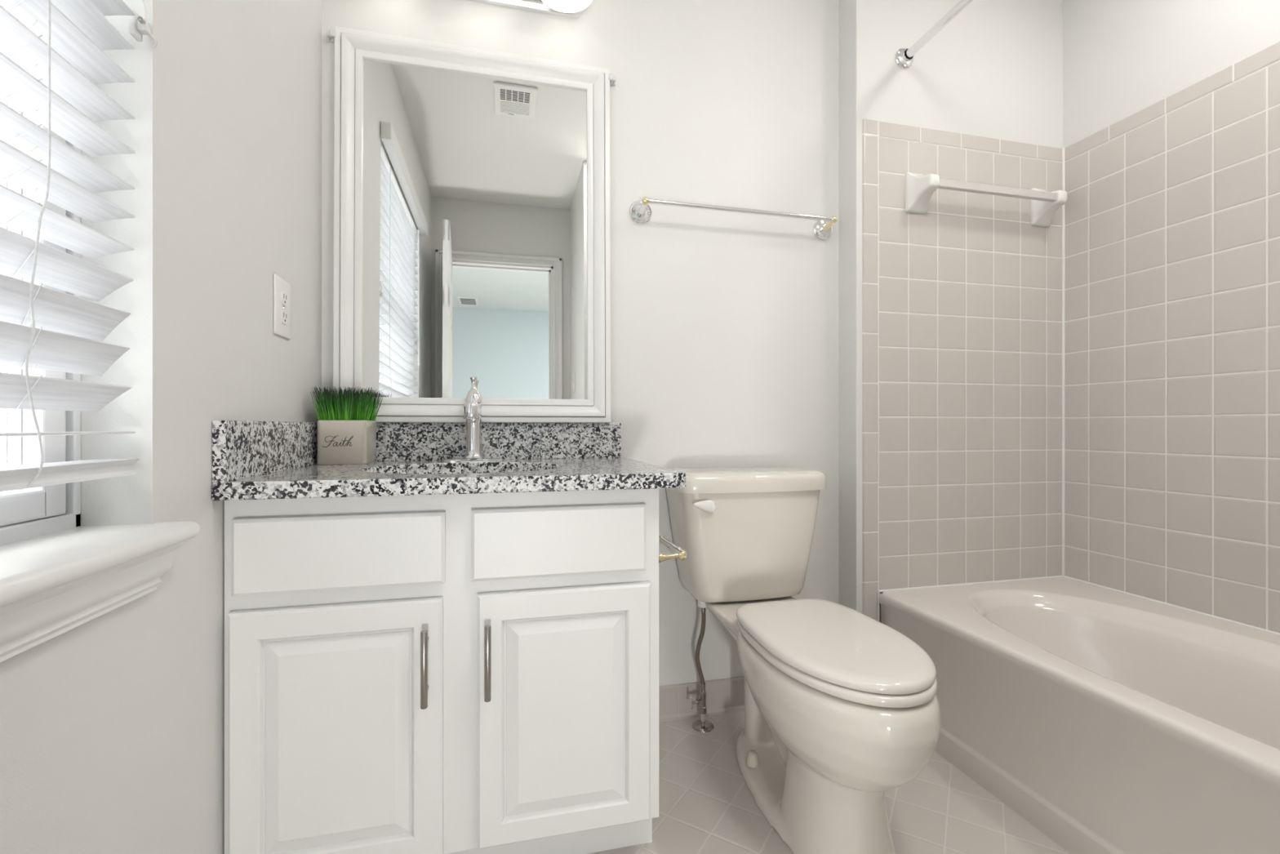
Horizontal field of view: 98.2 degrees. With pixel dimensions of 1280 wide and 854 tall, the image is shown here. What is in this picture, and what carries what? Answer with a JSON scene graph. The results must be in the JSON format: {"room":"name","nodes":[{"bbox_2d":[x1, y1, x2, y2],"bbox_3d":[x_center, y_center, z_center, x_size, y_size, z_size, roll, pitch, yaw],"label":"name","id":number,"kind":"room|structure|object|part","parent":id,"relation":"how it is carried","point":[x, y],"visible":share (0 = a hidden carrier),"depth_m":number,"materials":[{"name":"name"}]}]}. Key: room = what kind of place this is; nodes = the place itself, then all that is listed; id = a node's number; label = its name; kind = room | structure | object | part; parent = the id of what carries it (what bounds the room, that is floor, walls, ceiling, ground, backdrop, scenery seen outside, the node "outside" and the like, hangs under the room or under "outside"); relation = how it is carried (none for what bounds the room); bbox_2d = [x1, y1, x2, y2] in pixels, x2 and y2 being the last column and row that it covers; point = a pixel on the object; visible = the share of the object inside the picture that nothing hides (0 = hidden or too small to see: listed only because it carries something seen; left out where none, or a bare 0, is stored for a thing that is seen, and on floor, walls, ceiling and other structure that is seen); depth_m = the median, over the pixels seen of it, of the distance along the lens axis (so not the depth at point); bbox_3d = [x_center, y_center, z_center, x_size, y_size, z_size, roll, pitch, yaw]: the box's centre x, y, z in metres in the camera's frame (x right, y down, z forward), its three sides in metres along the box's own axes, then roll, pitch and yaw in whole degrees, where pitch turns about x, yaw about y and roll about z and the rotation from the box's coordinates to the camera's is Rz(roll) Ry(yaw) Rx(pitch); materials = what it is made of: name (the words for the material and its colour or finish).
{"room":"bathroom","nodes":[
{"label":"bathroom","id":0,"kind":"room"},
{"bbox_2d":[0,0,321,853],"bbox_3d":[-0.641,-0.341,0.362,0.140,2.440,2.446,0,0,-14],"label":"wall","id":1,"kind":"structure","parent":0,"point":[112,725],"depth_m":0.81,"materials":[{"name":"paint"}]},
{"bbox_2d":[0,97,80,545],"bbox_3d":[-0.654,-0.513,0.248,0.058,1.315,0.991,0,0,-14],"label":"window","id":2,"kind":"structure","parent":1,"relation":"in","point":[25,513],"depth_m":0.68,"materials":[{"name":"glass"}]},
{"bbox_3d":[-0.639,-0.204,0.256,0.004,0.574,0.879,0,0,-14],"label":"pane","id":3,"kind":"part","parent":2,"relation":"part of","materials":[{"name":"clear glass"}]},
{"bbox_2d":[0,0,139,492],"bbox_3d":[-0.551,-0.565,0.265,0.091,1.256,1.029,0,0,-14],"label":"blind","id":4,"kind":"object","parent":2,"relation":"attached to","point":[53,60],"visible":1,"depth_m":0.62,"materials":[{"name":"plastic"}]},
{"bbox_3d":[-0.646,-0.536,0.582,0.066,1.150,0.010,0,0,19],"label":"ladder cord","id":5,"kind":"part","parent":4,"relation":"part of","materials":[{"name":"white fabric"}]},
{"bbox_3d":[-0.617,-0.525,0.566,0.010,1.173,0.042,0,0,-23],"label":"lift cord","id":6,"kind":"part","parent":4,"relation":"part of","materials":[{"name":"white fabric"}]},
{"bbox_3d":[-0.571,0.053,0.262,0.050,0.020,0.949,0,0,-14],"label":"rail","id":7,"kind":"part","parent":4,"relation":"part of","materials":[{"name":"white plastic"}]},
{"bbox_2d":[0,541,183,662],"bbox_3d":[-0.530,0.190,0.271,0.034,0.066,1.016,0,0,-14],"label":"trim","id":8,"kind":"structure","parent":1,"relation":"attached to","point":[26,623],"depth_m":0.59,"materials":[{"name":"paint"}]},
{"bbox_2d":[0,521,200,606],"bbox_3d":[-0.572,0.145,0.265,0.150,0.024,1.044,0,0,-14],"label":"windowsill","id":9,"kind":"structure","parent":1,"relation":"attached to","point":[30,566],"depth_m":0.60,"materials":[{"name":"paint"}]},
{"bbox_2d":[128,0,157,47],"bbox_3d":[-0.664,-0.553,0.740,0.022,0.076,0.031,0,0,-14],"label":"cleat","id":10,"kind":"object","parent":1,"relation":"attached to","point":[139,26],"visible":1,"depth_m":0.73,"materials":[{"name":"white plastic"}]},
{"bbox_2d":[273,273,290,339],"bbox_3d":[-0.766,-0.255,1.189,0.008,0.125,0.085,0,0,-14],"label":"wall outlet","id":11,"kind":"object","parent":1,"relation":"attached to","point":[282,288],"visible":1,"depth_m":1.18,"materials":[{"name":"white plastic"}]},
{"bbox_2d":[280,309,288,324],"bbox_3d":[-0.764,-0.234,1.190,0.003,0.029,0.033,0,0,-14],"label":"receptacle","id":12,"kind":"object","parent":11,"relation":"attached to","point":[284,313],"depth_m":1.19,"materials":[{"name":"grey plastic"}]},
{"bbox_2d":[280,290,288,306],"bbox_3d":[-0.764,-0.275,1.190,0.003,0.029,0.033,0,0,-14],"label":"receptacle","id":13,"kind":"object","parent":11,"relation":"attached to","point":[284,294],"depth_m":1.19,"materials":[{"name":"grey plastic"}]},
{"bbox_2d":[321,0,839,685],"bbox_3d":[-0.057,-0.341,1.700,1.626,2.440,0.120,0,0,-14],"label":"wall","id":14,"kind":"structure","parent":0,"point":[725,325],"depth_m":1.70,"materials":[{"name":"paint"}]},
{"bbox_2d":[327,28,335,43],"bbox_3d":[-0.804,-1.019,1.444,0.024,0.024,0.026,0,0,-14],"label":"mirror clip","id":15,"kind":"object","parent":14,"relation":"attached to","point":[331,33],"visible":1,"depth_m":1.44,"materials":[{"name":"white plastic"}]},
{"bbox_2d":[333,26,610,422],"bbox_3d":[-0.441,-0.525,1.524,0.728,1.030,0.024,0,-1,-14],"label":"framed mirror","id":16,"kind":"object","parent":14,"relation":"attached to","point":[472,228],"visible":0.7,"depth_m":1.52,"materials":[{"name":"paint"}]},
{"bbox_2d":[362,58,586,399],"bbox_3d":[-0.443,-0.525,1.533,0.618,0.920,0.004,0,-1,-14],"label":"mirror glass","id":17,"kind":"object","parent":16,"relation":"attached to","point":[474,175],"depth_m":1.53,"materials":[{"name":"silver mirror"}]},
{"bbox_2d":[375,422,621,461],"bbox_3d":[-0.434,0.041,1.537,0.775,0.102,0.020,0,0,-14],"label":"backsplash","id":18,"kind":"structure","parent":14,"relation":"attached to","point":[395,442],"depth_m":1.54,"materials":[{"name":"grey stone"}]},
{"bbox_2d":[466,0,592,19],"bbox_3d":[-0.429,-1.238,1.454,0.621,0.135,0.183,0,0,-14],"label":"vanity light","id":19,"kind":"object","parent":14,"relation":"attached to","point":[571,9],"visible":1,"depth_m":1.56,"materials":[{"name":"white glass"}]},
{"bbox_3d":[-0.201,-1.230,1.494,0.152,0.118,0.152,0,0,-14],"label":"lamp shade","id":20,"kind":"part","parent":19,"relation":"part of","materials":[{"name":"white glass"}]},
{"bbox_2d":[608,73,615,85],"bbox_3d":[-0.081,-1.014,1.619,0.024,0.024,0.026,0,0,-14],"label":"mirror clip","id":21,"kind":"object","parent":14,"relation":"attached to","point":[611,77],"visible":1,"depth_m":1.61,"materials":[{"name":"white plastic"}]},
{"bbox_2d":[658,675,744,722],"bbox_3d":[0.288,0.830,1.712,0.748,0.098,0.020,0,0,-14],"label":"baseboard","id":22,"kind":"structure","parent":14,"relation":"attached to","point":[723,695],"depth_m":1.69,"materials":[{"name":"tile"}]},
{"bbox_2d":[629,196,837,239],"bbox_3d":[0.305,-0.638,1.689,0.676,0.068,0.073,0,0,-14],"label":"towel bar","id":23,"kind":"object","parent":14,"relation":"attached to","point":[640,211],"visible":1,"depth_m":1.65,"materials":[{"name":"silver metal"}]},
{"bbox_3d":[0.010,-0.638,1.618,0.026,0.026,0.047,0,0,-14],"label":"post","id":24,"kind":"part","parent":23,"relation":"part of","materials":[{"name":"silver metal"}]},
{"bbox_3d":[0.601,-0.638,1.761,0.026,0.026,0.047,0,0,-14],"label":"post","id":25,"kind":"part","parent":23,"relation":"part of","materials":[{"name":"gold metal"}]},
{"bbox_2d":[587,711,1070,853],"bbox_3d":[0.558,0.919,0.653,2.569,0.080,2.446,0,0,-14],"label":"floor","id":26,"kind":"structure","parent":0,"point":[706,805],"depth_m":1.26,"materials":[{"name":"tile"}]},
{"bbox_2d":[224,488,658,853],"bbox_3d":[-0.390,0.500,1.261,0.769,0.757,0.575,0,0,-14],"label":"vanity cabinet","id":27,"kind":"object","parent":26,"relation":"on","point":[449,673],"visible":0.95,"depth_m":1.01,"materials":[{"name":"paint"}]},
{"bbox_3d":[-0.528,0.552,0.977,0.342,0.474,0.019,0,0,-14],"label":"door","id":28,"kind":"part","parent":27,"relation":"part of","materials":[{"name":"paint"}]},
{"bbox_3d":[-0.524,0.222,0.978,0.341,0.130,0.019,0,0,-14],"label":"drawer","id":29,"kind":"part","parent":27,"relation":"part of","materials":[{"name":"paint"}]},
{"bbox_3d":[-0.382,0.427,0.985,0.012,0.135,0.034,0,0,-14],"label":"handle","id":30,"kind":"part","parent":27,"relation":"part of","materials":[{"name":"silver metal"}]},
{"bbox_2d":[211,457,685,500],"bbox_3d":[-0.371,0.107,1.274,0.814,0.030,0.561,0,0,-14],"label":"countertop","id":31,"kind":"structure","parent":27,"relation":"on","point":[400,477],"depth_m":1.05,"materials":[{"name":"grey stone"}]},
{"bbox_2d":[212,420,316,482],"bbox_3d":[-0.757,0.041,1.181,0.020,0.102,0.560,0,0,-14],"label":"granite side splash","id":32,"kind":"object","parent":31,"relation":"on","point":[242,449],"visible":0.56,"depth_m":1.03,"materials":[{"name":"grey stone"}]},
{"bbox_2d":[310,386,382,465],"bbox_3d":[-0.724,-0.003,1.382,0.135,0.189,0.141,0,0,-14],"label":"grass planter","id":33,"kind":"object","parent":31,"relation":"on","point":[346,430],"visible":1,"depth_m":1.33,"materials":[{"name":"beige ceramic"}]},
{"bbox_3d":[-0.729,0.039,1.383,0.109,0.106,0.118,0,0,-14],"label":"pot","id":34,"kind":"part","parent":33,"relation":"part of","materials":[{"name":"beige ceramic"}]},
{"bbox_2d":[442,376,503,462],"bbox_3d":[-0.433,-0.020,1.432,0.156,0.224,0.146,0,0,-14],"label":"sink faucet","id":35,"kind":"object","parent":31,"relation":"on","point":[473,405],"visible":1,"depth_m":1.46,"materials":[{"name":"silver metal"}]},
{"bbox_3d":[-0.429,-0.041,1.417,0.038,0.044,0.115,0,0,-14],"label":"spout","id":36,"kind":"part","parent":35,"relation":"part of","materials":[{"name":"silver metal"}]},
{"bbox_3d":[-0.444,0.089,1.477,0.156,0.006,0.054,0,0,-14],"label":"plate","id":37,"kind":"part","parent":35,"relation":"part of","materials":[{"name":"silver metal"}]},
{"bbox_3d":[-0.444,-0.097,1.477,0.045,0.070,0.045,0,0,-14],"label":"handle","id":38,"kind":"part","parent":35,"relation":"part of","materials":[{"name":"silver metal"}]},
{"bbox_3d":[-0.277,0.427,1.010,0.012,0.135,0.034,0,0,-14],"label":"handle","id":39,"kind":"part","parent":27,"relation":"part of","materials":[{"name":"silver metal"}]},
{"bbox_3d":[-0.151,0.221,1.068,0.334,0.132,0.019,0,0,-14],"label":"drawer","id":40,"kind":"part","parent":27,"relation":"part of","materials":[{"name":"paint"}]},
{"bbox_3d":[-0.141,0.548,1.070,0.332,0.471,0.019,0,0,-14],"label":"door","id":41,"kind":"part","parent":27,"relation":"part of","materials":[{"name":"paint"}]},
{"bbox_2d":[658,534,687,562],"bbox_3d":[0.049,0.265,1.211,0.060,0.023,0.180,0,0,-14],"label":"toilet paper holder","id":42,"kind":"object","parent":27,"relation":"attached to","point":[676,551],"visible":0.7,"depth_m":1.15,"materials":[{"name":"gold metal"}]},
{"bbox_3d":[0.062,0.267,1.133,0.049,0.019,0.019,0,0,-14],"label":"post","id":43,"kind":"part","parent":42,"relation":"part of","materials":[{"name":"gold metal"}]},
{"bbox_2d":[689,600,714,732],"bbox_3d":[0.183,0.683,1.621,0.064,0.391,0.069,0,0,39],"label":"supply valve","id":44,"kind":"object","parent":26,"relation":"on","point":[702,725],"visible":0.98,"depth_m":1.61,"materials":[{"name":"silver metal"}]},
{"bbox_3d":[0.157,0.804,1.613,0.022,0.036,0.015,0,0,-14],"label":"valve handle","id":45,"kind":"part","parent":44,"relation":"part of","materials":[{"name":"silver metal"}]},
{"bbox_2d":[666,466,941,853],"bbox_3d":[0.372,0.502,1.323,0.445,0.753,0.797,0,0,-14],"label":"toilet","id":46,"kind":"object","parent":26,"relation":"on","point":[842,710],"visible":1,"depth_m":1.16,"materials":[{"name":"beige ceramic"}]},
{"bbox_3d":[0.171,0.213,1.475,0.065,0.036,0.024,0,0,-14],"label":"flush lever","id":47,"kind":"part","parent":46,"relation":"part of","materials":[{"name":"white ceramic"}]},
{"bbox_3d":[0.303,0.334,1.606,0.422,0.315,0.206,0,0,-14],"label":"tank","id":48,"kind":"part","parent":46,"relation":"part of","materials":[{"name":"white ceramic"}]},
{"bbox_3d":[0.304,0.152,1.602,0.445,0.053,0.222,0,0,-14],"label":"tank lid","id":49,"kind":"part","parent":46,"relation":"part of","materials":[{"name":"white ceramic"}]},
{"bbox_3d":[0.382,0.684,1.298,0.324,0.390,0.744,0,0,-14],"label":"bowl","id":50,"kind":"part","parent":46,"relation":"part of","materials":[{"name":"white ceramic"}]},
{"bbox_3d":[0.412,0.453,1.192,0.316,0.022,0.482,0,0,-14],"label":"lid","id":51,"kind":"part","parent":46,"relation":"part of","materials":[{"name":"white plastic"}]},
{"bbox_3d":[0.412,0.476,1.184,0.316,0.019,0.477,0,0,-14],"label":"seat","id":52,"kind":"part","parent":46,"relation":"part of","materials":[{"name":"white plastic"}]},
{"bbox_2d":[878,577,1279,853],"bbox_3d":[1.267,0.697,1.118,0.731,0.363,1.434,0,0,-14],"label":"bathtub","id":53,"kind":"object","parent":26,"relation":"on","point":[1108,721],"visible":0.94,"depth_m":1.27,"materials":[{"name":"ceramic"}]},
{"bbox_2d":[839,0,1062,622],"bbox_3d":[1.095,-0.341,1.932,0.923,2.440,0.214,0,0,-14],"label":"wall","id":54,"kind":"structure","parent":0,"point":[995,71],"depth_m":1.79,"materials":[{"name":"paint"}]},
{"bbox_2d":[862,119,878,620],"bbox_3d":[0.719,-0.037,1.727,0.053,1.833,0.006,0,0,-14],"label":"tiles","id":55,"kind":"structure","parent":54,"relation":"attached to","point":[869,127],"depth_m":1.72,"materials":[{"name":"beige tile"}]},
{"bbox_2d":[894,0,973,70],"bbox_3d":[1.007,-1.166,1.058,0.068,0.068,1.442,0,0,-14],"label":"shower curtain rod","id":56,"kind":"object","parent":54,"relation":"attached to","point":[902,60],"visible":1,"depth_m":1.65,"materials":[{"name":"silver metal"}]},
{"bbox_2d":[878,136,1062,593],"bbox_3d":[1.099,-0.190,1.819,0.729,1.431,0.006,0,0,-14],"label":"tiled wall","id":57,"kind":"structure","parent":54,"relation":"attached to","point":[970,291],"depth_m":1.81,"materials":[{"name":"beige tile"}]},
{"bbox_2d":[905,172,1066,226],"bbox_3d":[1.125,-0.740,1.778,0.567,0.123,0.086,0,0,-14],"label":"shower towel bar","id":58,"kind":"object","parent":57,"relation":"attached to","point":[919,188],"visible":1,"depth_m":1.75,"materials":[{"name":"white ceramic"}]},
{"bbox_3d":[0.886,-0.740,1.720,0.076,0.123,0.086,0,0,-14],"label":"ceramic post","id":59,"kind":"part","parent":58,"relation":"part of","materials":[{"name":"white ceramic"}]},
{"bbox_3d":[1.364,-0.740,1.836,0.076,0.123,0.086,0,0,-14],"label":"ceramic post","id":60,"kind":"part","parent":58,"relation":"part of","materials":[{"name":"white ceramic"}]},
{"bbox_2d":[878,121,1062,162],"bbox_3d":[1.098,-0.930,1.819,0.730,0.049,0.006,0,0,-14],"label":"trim","id":61,"kind":"structure","parent":54,"relation":"attached to","point":[886,130],"depth_m":1.81,"materials":[{"name":"tile"}]},
{"bbox_2d":[1062,0,1279,147],"bbox_3d":[1.709,-0.341,1.115,0.114,2.440,1.662,0,0,-14],"label":"wall","id":62,"kind":"structure","parent":0,"point":[1122,58],"depth_m":1.67,"materials":[{"name":"paint"}]},
{"bbox_2d":[1064,60,1279,632],"bbox_3d":[1.625,-0.190,1.205,0.006,1.431,1.436,0,0,-14],"label":"tiled wall","id":63,"kind":"structure","parent":62,"relation":"attached to","point":[1172,221],"depth_m":1.57,"materials":[{"name":"beige tile"}]},
{"bbox_2d":[877,147,1279,635],"bbox_3d":[1.267,-0.037,1.121,0.736,1.833,1.437,0,0,-14],"label":"trim","id":64,"kind":"structure","parent":63,"relation":"attached to","point":[1063,148],"depth_m":1.90,"materials":[{"name":"white"}]},
{"bbox_2d":[1064,40,1279,161],"bbox_3d":[1.625,-0.930,1.205,0.006,0.049,1.436,0,0,-14],"label":"trim","id":65,"kind":"structure","parent":62,"relation":"attached to","point":[1270,55],"depth_m":1.57,"materials":[{"name":"tile"}]}
]}

